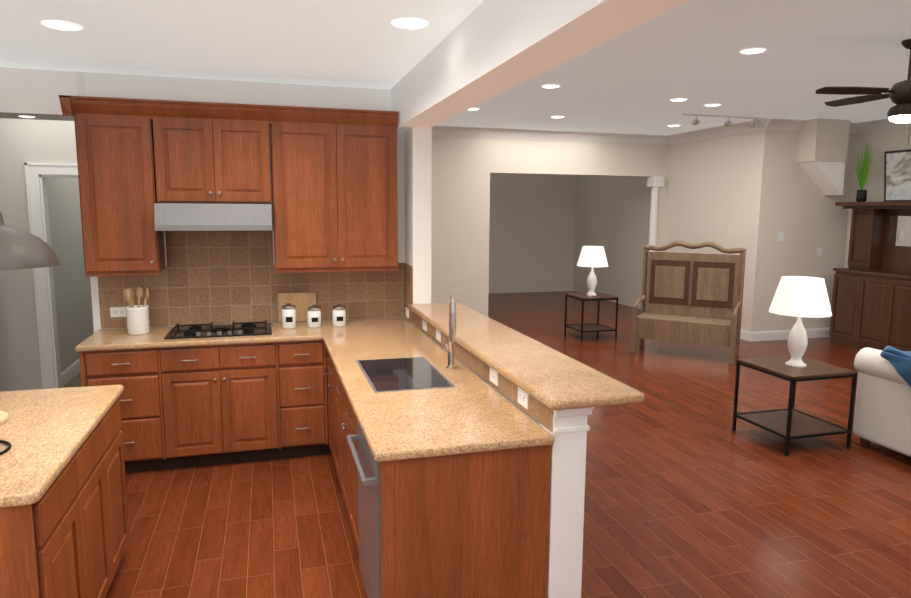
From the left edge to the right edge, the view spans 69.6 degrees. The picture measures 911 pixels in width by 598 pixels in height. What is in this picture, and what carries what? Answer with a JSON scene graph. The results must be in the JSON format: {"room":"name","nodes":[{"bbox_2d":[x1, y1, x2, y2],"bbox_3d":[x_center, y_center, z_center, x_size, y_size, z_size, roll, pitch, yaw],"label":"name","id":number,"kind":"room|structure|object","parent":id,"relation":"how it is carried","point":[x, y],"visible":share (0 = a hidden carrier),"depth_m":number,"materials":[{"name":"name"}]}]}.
{"room":"kitchen","nodes":[
{"label":"kitchen","id":0,"kind":"room"},
{"bbox_2d":[0,118,93,391],"bbox_3d":[-3.987,-0.540,7.226,2.140,2.750,4.620,-2,8,-16],"label":"wall","id":1,"kind":"structure","parent":0,"point":[22,141],"depth_m":5.98,"materials":[{"name":"grey paint"}]},
{"bbox_2d":[62,371,81,387],"bbox_3d":[-3.854,0.741,8.000,1.500,0.004,3.560,-2,8,-16],"label":"floor","id":2,"kind":"structure","parent":0,"point":[75,381],"depth_m":6.93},
{"bbox_2d":[0,0,483,88],"bbox_3d":[-1.475,-1.131,0.955,4.230,0.060,7.851,-2,8,-16],"label":"ceiling","id":3,"kind":"structure","parent":0,"point":[355,43],"depth_m":3.71,"materials":[{"name":"white paint"}]},
{"bbox_2d":[0,211,59,269],"bbox_3d":[-1.797,-0.717,2.500,0.418,1.185,0.418,-2,8,-16],"label":"pendant lamp","id":4,"kind":"object","parent":3,"relation":"hanging from","point":[20,249],"visible":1,"depth_m":2.50,"materials":[{"name":"grey metal"}]},
{"bbox_2d":[19,18,427,117],"bbox_3d":[-1.351,-1.228,3.038,2.539,0.313,4.369,-2,8,-16],"label":"recessed lights","id":5,"kind":"object","parent":3,"relation":"hanging from","point":[408,23],"depth_m":3.42,"materials":[{"name":"white plastic"}]},
{"bbox_2d":[0,67,910,331],"bbox_3d":[1.042,-0.523,6.100,11.850,3.090,16.300,-2,8,-16],"label":"wall","id":6,"kind":"structure","parent":0,"point":[517,215],"depth_m":10.12,"materials":[{"name":"beige paint"}]},
{"bbox_2d":[24,71,100,388],"bbox_3d":[3.458,-0.445,6.721,14.870,2.800,9.470,-2,8,-16],"label":"trim","id":7,"kind":"structure","parent":6,"relation":"attached to","point":[36,174],"depth_m":5.94,"materials":[{"name":"white paint"}]},
{"bbox_2d":[59,95,398,276],"bbox_3d":[-1.557,-0.794,4.823,2.270,1.210,0.521,-2,8,-16],"label":"upper cabinet","id":8,"kind":"object","parent":6,"relation":"attached to","point":[149,170],"visible":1,"depth_m":4.68,"materials":[{"name":"brown wood"}]},
{"bbox_2d":[154,203,272,230],"bbox_3d":[-1.746,-0.601,4.795,0.770,0.187,0.520,-2,8,-16],"label":"range hood","id":9,"kind":"object","parent":8,"relation":"attached to","point":[167,216],"depth_m":4.56,"materials":[{"name":"silver metal"}]},
{"bbox_2d":[98,231,412,328],"bbox_3d":[-1.497,-0.177,5.030,2.320,0.779,0.330,-2,8,-16],"label":"tile backsplash","id":10,"kind":"structure","parent":6,"relation":"attached to","point":[217,277],"depth_m":5.13,"materials":[{"name":"brown tile"}]},
{"bbox_2d":[110,307,125,316],"bbox_3d":[-2.536,0.097,4.927,0.105,0.072,0.009,-2,8,-16],"label":"outlet","id":11,"kind":"object","parent":10,"relation":"attached to","point":[117,311],"visible":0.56,"depth_m":4.92,"materials":[{"name":"white plastic"}]},
{"bbox_2d":[61,316,829,386],"bbox_3d":[3.468,1.086,5.346,15.700,0.140,12.500,-2,8,-16],"label":"baseboard","id":12,"kind":"structure","parent":6,"relation":"attached to","point":[68,374],"depth_m":9.44,"materials":[{"name":"white"}]},
{"bbox_2d":[408,302,644,409],"bbox_3d":[0.205,0.235,3.957,0.430,0.040,2.758,-2,8,-16],"label":"bar","id":13,"kind":"object","parent":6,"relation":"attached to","point":[549,377],"visible":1,"depth_m":3.21,"materials":[{"name":"beige stone"}]},
{"bbox_2d":[390,0,693,131],"bbox_3d":[0.658,-1.190,1.642,0.250,0.680,8.000,-2,8,-16],"label":"beam","id":14,"kind":"structure","parent":6,"relation":"attached to","point":[484,51],"depth_m":2.90,"materials":[{"name":"white paint"}]},
{"bbox_2d":[431,118,910,144],"bbox_3d":[3.489,-1.804,4.687,6.960,0.135,12.400,-2,8,-16],"label":"crown molding","id":15,"kind":"structure","parent":6,"relation":"attached to","point":[784,125],"depth_m":10.14,"materials":[{"name":"white"}]},
{"bbox_2d":[778,232,783,240],"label":"outlet","id":16,"kind":"object","parent":6,"relation":"attached to","point":[781,238],"depth_m":9.28,"materials":[{"name":"white plastic"}]},
{"bbox_2d":[818,248,822,255],"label":"outlet","id":17,"kind":"object","parent":6,"relation":"attached to","point":[820,250],"depth_m":9.51,"materials":[{"name":"white plastic"}]},
{"bbox_2d":[413,312,552,432],"bbox_3d":[0.099,0.778,4.045,0.150,1.058,2.678,-2,8,-16],"label":"wall","id":18,"kind":"structure","parent":0,"point":[537,411],"depth_m":3.41,"materials":[{"name":"beige tile"}]},
{"bbox_2d":[405,307,528,408],"bbox_3d":[-0.048,0.281,4.195,0.017,0.075,2.658,-2,8,-16],"label":"outlets","id":19,"kind":"object","parent":18,"relation":"attached to","point":[523,398],"visible":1,"depth_m":3.33,"materials":[{"name":"white plastic"}]},
{"bbox_2d":[105,291,910,597],"bbox_3d":[2.964,0.968,6.917,17.000,0.060,16.200,-2,8,-16],"label":"floor","id":20,"kind":"structure","parent":0,"point":[689,493],"depth_m":4.17,"materials":[{"name":"brown wood"}]},
{"bbox_2d":[0,385,128,597],"bbox_3d":[-1.857,1.007,2.720,0.680,0.940,1.375,-2,8,-16],"label":"kitchen island","id":21,"kind":"object","parent":20,"relation":"on","point":[64,528],"visible":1,"depth_m":2.60,"materials":[{"name":"brown wood"}]},
{"bbox_2d":[0,411,11,454],"bbox_3d":[-1.804,0.366,2.396,0.274,0.418,0.248,-2,8,-16],"label":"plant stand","id":22,"kind":"object","parent":21,"relation":"on","point":[4,417],"visible":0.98,"depth_m":2.45,"materials":[{"name":"black metal"}]},
{"bbox_2d":[75,294,553,597],"bbox_3d":[-1.138,0.637,3.820,2.338,1.383,3.042,-2,8,-16],"label":"base cabinet","id":23,"kind":"object","parent":20,"relation":"on","point":[441,456],"visible":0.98,"depth_m":3.48,"materials":[{"name":"brown wood"}]},
{"bbox_2d":[124,287,149,334],"bbox_3d":[-2.303,0.084,4.747,0.163,0.329,0.159,-2,8,-16],"label":"utensil crock","id":24,"kind":"object","parent":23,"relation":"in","point":[137,316],"visible":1,"depth_m":4.70,"materials":[{"name":"white ceramic"}]},
{"bbox_2d":[164,319,271,339],"bbox_3d":[-1.736,0.219,4.853,0.720,0.042,0.460,-2,8,-16],"label":"cooktop","id":25,"kind":"object","parent":23,"relation":"in","point":[242,329],"depth_m":4.76,"materials":[{"name":"black metal"}]},
{"bbox_2d":[282,303,295,328],"bbox_3d":[-1.272,0.126,5.005,0.104,0.190,0.106,-2,8,-16],"label":"canister","id":26,"kind":"object","parent":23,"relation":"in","point":[288,315],"visible":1,"depth_m":4.97,"materials":[{"name":"white ceramic"}]},
{"bbox_2d":[277,292,315,321],"bbox_3d":[-1.269,0.067,5.243,0.300,0.238,0.044,-2,8,-16],"label":"cutting board","id":27,"kind":"object","parent":23,"relation":"on","point":[302,302],"visible":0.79,"depth_m":5.23,"materials":[{"name":"brown wood"}]},
{"bbox_2d":[307,305,320,327],"bbox_3d":[-1.090,0.130,5.059,0.104,0.170,0.106,-2,8,-16],"label":"canister","id":28,"kind":"object","parent":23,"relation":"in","point":[314,315],"visible":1,"depth_m":5.02,"materials":[{"name":"white ceramic"}]},
{"bbox_2d":[332,304,345,326],"bbox_3d":[-0.907,0.124,5.111,0.104,0.170,0.106,-2,8,-16],"label":"canister","id":29,"kind":"object","parent":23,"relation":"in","point":[339,315],"visible":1,"depth_m":5.07,"materials":[{"name":"white ceramic"}]},
{"bbox_2d":[445,294,456,369],"bbox_3d":[-0.025,0.188,3.686,0.084,0.443,0.306,-2,8,-16],"label":"faucet","id":30,"kind":"object","parent":23,"relation":"on","point":[452,303],"depth_m":3.71,"materials":[{"name":"silver metal"}]},
{"bbox_2d":[540,407,594,597],"bbox_3d":[0.467,0.948,2.828,0.175,1.058,0.165,-2,8,-16],"label":"column","id":31,"kind":"structure","parent":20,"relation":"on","point":[571,427],"depth_m":2.75,"materials":[{"name":"white paint"}]},
{"bbox_2d":[564,246,617,341],"bbox_3d":[1.977,-0.098,9.529,0.562,1.328,0.562,-2,8,-16],"label":"side table","id":32,"kind":"object","parent":20,"relation":"on","point":[592,256],"visible":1,"depth_m":9.38,"materials":[{"name":"black metal"}]},
{"bbox_2d":[576,246,608,295],"bbox_3d":[1.980,-0.406,9.486,0.450,0.705,0.450,-2,8,-16],"label":"table lamp","id":33,"kind":"object","parent":32,"relation":"on","point":[590,256],"depth_m":9.34,"materials":[{"name":"white fabric"}]},
{"bbox_2d":[647,176,663,251],"bbox_3d":[3.393,-0.883,11.300,0.200,2.420,0.200,-2,8,-16],"label":"column","id":34,"kind":"structure","parent":20,"relation":"on","point":[654,183],"depth_m":11.16,"materials":[{"name":"white"}]},
{"bbox_2d":[630,241,745,363],"bbox_3d":[2.975,-0.002,8.413,1.284,1.455,1.284,-2,8,-16],"label":"settee","id":35,"kind":"object","parent":20,"relation":"on","point":[694,298],"visible":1,"depth_m":8.47,"materials":[{"name":"brown wood"}]},
{"bbox_2d":[732,276,856,455],"bbox_3d":[2.735,0.491,5.277,0.612,1.328,0.612,-2,8,-16],"label":"side table","id":36,"kind":"object","parent":20,"relation":"on","point":[799,297],"visible":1,"depth_m":5.16,"materials":[{"name":"brown wood"}]},
{"bbox_2d":[768,276,832,367],"bbox_3d":[2.743,0.183,5.231,0.450,0.705,0.450,-2,8,-16],"label":"table lamp","id":37,"kind":"object","parent":36,"relation":"on","point":[799,297],"depth_m":5.12,"materials":[{"name":"white ceramic"}]},
{"bbox_2d":[829,139,910,350],"bbox_3d":[5.810,-0.691,8.413,0.518,2.858,1.880,-2,8,-16],"label":"hutch","id":38,"kind":"object","parent":20,"relation":"on","point":[871,302],"visible":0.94,"depth_m":8.80,"materials":[{"name":"brown wood"}]},
{"bbox_2d":[852,139,875,202],"bbox_3d":[5.600,-1.770,8.983,0.310,0.878,0.299,-2,8,-16],"label":"plant","id":39,"kind":"object","parent":38,"relation":"on","point":[861,196],"depth_m":8.97,"materials":[{"name":"green plant"}]},
{"bbox_2d":[853,346,910,456],"bbox_3d":[3.959,0.667,4.956,1.544,1.083,0.963,-2,8,-16],"label":"sofa","id":40,"kind":"object","parent":20,"relation":"on","point":[882,414],"visible":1,"depth_m":4.96,"materials":[{"name":"fabric"}]},
{"bbox_2d":[880,346,910,435],"bbox_3d":[3.459,0.525,4.658,0.429,0.727,0.709,-2,8,-16],"label":"throw","id":41,"kind":"object","parent":40,"relation":"on","point":[895,364],"depth_m":4.86,"materials":[{"name":"blue fabric"}]},
{"bbox_2d":[436,0,910,134],"bbox_3d":[3.192,-2.155,6.548,7.370,0.068,16.200,-2,8,-16],"label":"ceiling","id":42,"kind":"structure","parent":0,"point":[635,81],"depth_m":5.92,"materials":[{"name":"white paint"}]},
{"bbox_2d":[682,113,767,127],"bbox_3d":[4.652,-2.040,6.498,2.203,0.144,4.870,-2,8,-16],"label":"track light","id":43,"kind":"object","parent":42,"relation":"attached to","point":[728,123],"visible":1,"depth_m":8.63,"materials":[{"name":"white metal"}]},
{"bbox_2d":[815,39,910,142],"bbox_3d":[3.306,-1.520,4.872,1.310,0.750,1.280,-2,8,-16],"label":"ceiling fan","id":44,"kind":"object","parent":42,"relation":"hanging from","point":[898,94],"visible":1,"depth_m":4.81,"materials":[{"name":"brown wood"}]},
{"bbox_2d":[796,118,849,194],"bbox_3d":[5.082,-1.957,9.102,0.550,1.010,0.330,-2,8,-16],"label":"wall","id":45,"kind":"structure","parent":0,"point":[821,152],"depth_m":8.97,"materials":[{"name":"beige paint"}]}
]}

